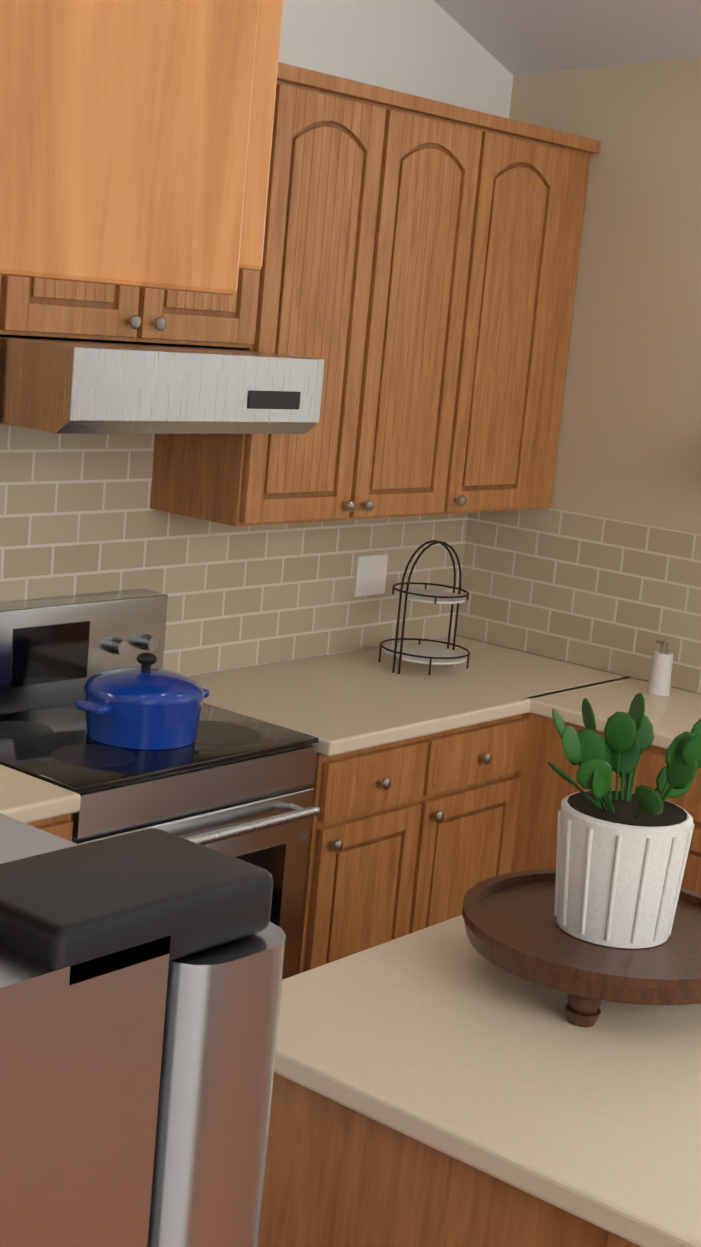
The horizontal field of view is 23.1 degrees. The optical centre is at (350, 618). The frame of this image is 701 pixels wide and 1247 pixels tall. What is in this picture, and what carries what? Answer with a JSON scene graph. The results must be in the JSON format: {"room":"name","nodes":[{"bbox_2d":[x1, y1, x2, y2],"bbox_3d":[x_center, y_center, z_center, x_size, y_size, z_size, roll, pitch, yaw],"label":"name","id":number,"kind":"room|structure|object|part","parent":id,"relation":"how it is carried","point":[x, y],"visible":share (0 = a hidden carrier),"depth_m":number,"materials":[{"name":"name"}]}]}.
{"room":"kitchen","nodes":[
{"label":"kitchen","id":0,"kind":"room"},
{"bbox_2d":[186,0,512,675],"bbox_3d":[-1.097,-0.993,3.530,0.120,4.335,4.960,14,13,38],"label":"wall","id":1,"kind":"structure","parent":0,"point":[431,49],"depth_m":4.77,"materials":[{"name":"white paint"}]},
{"bbox_2d":[0,275,39,335],"bbox_3d":[-0.949,-0.694,3.435,0.327,1.069,0.515,14,13,38],"label":"upper cabinet","id":2,"kind":"object","parent":1,"relation":"attached to","point":[19,296],"depth_m":3.52,"materials":[{"name":"brown wood"}]},
{"bbox_2d":[0,334,323,433],"bbox_3d":[-0.514,-0.525,3.837,0.545,0.179,0.752,14,13,38],"label":"range hood","id":3,"kind":"object","parent":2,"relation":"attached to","point":[66,385],"visible":0.96,"depth_m":3.57,"materials":[{"name":"silver metal"}]},
{"bbox_2d":[36,62,287,351],"bbox_3d":[-0.563,-0.951,3.832,0.327,0.640,0.760,14,13,38],"label":"upper cabinet","id":4,"kind":"object","parent":1,"relation":"attached to","point":[68,309],"depth_m":3.87,"materials":[{"name":"brown wood"}]},
{"bbox_2d":[0,424,467,674],"bbox_3d":[-0.682,-0.245,4.160,0.006,0.884,3.308,14,13,38],"label":"tile backsplash","id":5,"kind":"structure","parent":1,"relation":"attached to","point":[78,516],"depth_m":4.57,"materials":[{"name":"beige tile"}]},
{"bbox_2d":[354,554,387,596],"bbox_3d":[0.062,-0.127,5.099,0.004,0.120,0.140,14,13,38],"label":"electrical outlet","id":6,"kind":"object","parent":5,"relation":"attached to","point":[371,571],"visible":1,"depth_m":5.09,"materials":[{"name":"white plastic"}]},
{"bbox_2d":[150,66,507,526],"bbox_3d":[-0.075,-0.805,4.474,0.327,1.069,0.951,14,13,38],"label":"upper cabinet","id":7,"kind":"object","parent":1,"relation":"attached to","point":[412,282],"depth_m":4.37,"materials":[{"name":"brown wood"}]},
{"bbox_2d":[468,119,600,512],"bbox_3d":[0.348,-0.859,4.977,0.327,1.069,0.632,14,13,38],"label":"upper cabinet","id":8,"kind":"object","parent":1,"relation":"attached to","point":[544,180],"depth_m":4.92,"materials":[{"name":"brown wood"}]},
{"bbox_2d":[434,0,700,75],"bbox_3d":[1.846,-1.861,0.963,7.470,2.315,4.960,14,13,38],"label":"ceiling","id":9,"kind":"structure","parent":0,"point":[517,37],"depth_m":4.82,"materials":[{"name":"white paint"}]},
{"bbox_2d":[456,57,700,693],"bbox_3d":[0.810,-0.330,5.157,1.012,2.791,0.148,14,13,38],"label":"wall","id":10,"kind":"structure","parent":0,"point":[629,446],"depth_m":4.99,"materials":[{"name":"beige paint"}]},
{"bbox_2d":[456,508,700,692],"bbox_3d":[1.237,0.044,4.741,2.280,0.454,0.006,14,13,38],"label":"tile backsplash","id":11,"kind":"structure","parent":10,"relation":"attached to","point":[593,591],"depth_m":5.17,"materials":[{"name":"beige tile"}]},
{"bbox_3d":[1.944,1.696,2.690,8.150,0.080,11.100,14,13,38],"label":"floor","id":12,"kind":"structure","parent":0,"visible":0},
{"bbox_2d":[26,814,72,841],"bbox_3d":[-0.977,0.777,3.574,0.654,0.872,0.443,14,13,38],"label":"base cabinet","id":13,"kind":"object","parent":12,"relation":"on","point":[60,826],"depth_m":3.44,"materials":[{"name":"brown wood"}]},
{"bbox_2d":[0,764,80,822],"bbox_3d":[-1.162,0.358,3.219,0.663,0.039,1.154,14,13,38],"label":"countertop","id":14,"kind":"structure","parent":13,"relation":"on","point":[25,798],"depth_m":3.41,"materials":[{"name":"beige laminate"}]},
{"bbox_2d":[0,813,285,1246],"bbox_3d":[-0.711,0.872,0.950,1.020,1.685,0.913,14,13,38],"label":"refrigerator","id":15,"kind":"object","parent":12,"relation":"on","point":[141,972],"visible":1,"depth_m":0.71,"materials":[{"name":"silver metal"}]},
{"bbox_2d":[0,589,319,979],"bbox_3d":[-0.555,0.580,3.990,0.697,1.145,0.752,14,13,38],"label":"range","id":16,"kind":"object","parent":12,"relation":"on","point":[231,783],"depth_m":3.90,"materials":[{"name":"silver metal"}]},
{"bbox_3d":[-0.468,0.172,3.899,0.274,0.192,0.350,14,13,38],"label":"dutch oven","id":17,"kind":"part","parent":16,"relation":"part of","materials":[{"name":"blue metal"}]},
{"bbox_2d":[298,729,453,973],"bbox_3d":[-0.192,0.677,4.508,0.654,0.872,0.473,14,13,38],"label":"base cabinet","id":18,"kind":"object","parent":12,"relation":"on","point":[409,836],"depth_m":4.26,"materials":[{"name":"brown wood"}]},
{"bbox_2d":[188,652,527,755],"bbox_3d":[-0.041,0.215,4.552,0.663,0.039,0.810,14,13,38],"label":"countertop","id":19,"kind":"structure","parent":18,"relation":"on","point":[341,703],"depth_m":4.51,"materials":[{"name":"beige laminate"}]},
{"bbox_2d":[258,1073,638,1246],"bbox_3d":[0.414,1.076,2.651,0.862,0.873,0.964,14,13,38],"label":"kitchen island","id":20,"kind":"object","parent":12,"relation":"on","point":[337,1174],"visible":0.1,"depth_m":2.32,"materials":[{"name":"brown wood"}]},
{"bbox_2d":[274,915,700,1246],"bbox_3d":[0.456,0.627,2.568,0.940,0.039,1.020,14,13,38],"label":"island countertop","id":21,"kind":"structure","parent":20,"relation":"on","point":[446,1038],"depth_m":2.35,"materials":[{"name":"beige stone"}]},
{"bbox_2d":[462,869,700,1026],"bbox_3d":[0.407,0.524,2.703,0.474,0.104,0.474,14,13,38],"label":"riser","id":22,"kind":"object","parent":21,"relation":"on","point":[512,925],"visible":0.77,"depth_m":2.58,"materials":[{"name":"brown wood"}]},
{"bbox_2d":[547,693,700,947],"bbox_3d":[0.442,0.309,2.679,0.256,0.356,0.346,14,13,38],"label":"plant","id":23,"kind":"object","parent":22,"relation":"on","point":[621,857],"visible":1,"depth_m":2.61,"materials":[{"name":"green plant"}]},
{"bbox_2d":[434,715,517,924],"bbox_3d":[0.037,0.648,4.781,0.654,0.872,0.509,14,13,38],"label":"base cabinet","id":24,"kind":"object","parent":12,"relation":"on","point":[482,771],"depth_m":4.59,"materials":[{"name":"brown wood"}]},
{"bbox_2d":[502,713,653,873],"bbox_3d":[0.739,0.702,4.838,0.408,0.872,0.586,14,13,38],"label":"base cabinet","id":25,"kind":"object","parent":12,"relation":"on","point":[537,792],"depth_m":4.69,"materials":[{"name":"brown wood"}]},
{"bbox_2d":[352,636,700,748],"bbox_3d":[1.007,0.305,4.588,2.248,0.039,0.575,14,13,38],"label":"countertop","id":26,"kind":"structure","parent":25,"relation":"on","point":[548,684],"depth_m":4.89,"materials":[{"name":"beige laminate"}]},
{"bbox_2d":[378,540,469,674],"bbox_3d":[0.225,-0.037,4.906,0.262,0.374,0.262,14,13,38],"label":"tiered stand","id":27,"kind":"object","parent":26,"relation":"on","point":[424,654],"visible":1,"depth_m":4.89,"materials":[{"name":"black metal"}]},
{"bbox_2d":[647,640,672,695],"bbox_3d":[0.881,0.138,4.876,0.064,0.160,0.078,14,13,38],"label":"soap dispenser","id":28,"kind":"object","parent":26,"relation":"on","point":[659,684],"visible":1,"depth_m":4.86,"materials":[{"name":"white ceramic"}]},
{"bbox_2d":[650,746,700,893],"bbox_3d":[1.072,0.777,4.600,0.549,0.872,0.534,14,13,38],"label":"base cabinet","id":29,"kind":"object","parent":12,"relation":"on","point":[690,801],"depth_m":4.40,"materials":[{"name":"brown wood"}]},
{"bbox_3d":[0.177,-0.393,-0.649,7.470,4.900,0.120,14,13,38],"label":"wall","id":30,"kind":"structure","parent":0,"visible":0},
{"bbox_2d":[0,0,282,294],"bbox_3d":[-0.637,-0.459,0.645,1.050,0.555,0.813,14,13,38],"label":"upper cabinet","id":31,"kind":"object","parent":30,"relation":"attached to","point":[135,142],"visible":1,"depth_m":0.59,"materials":[{"name":"brown wood"}]}
]}

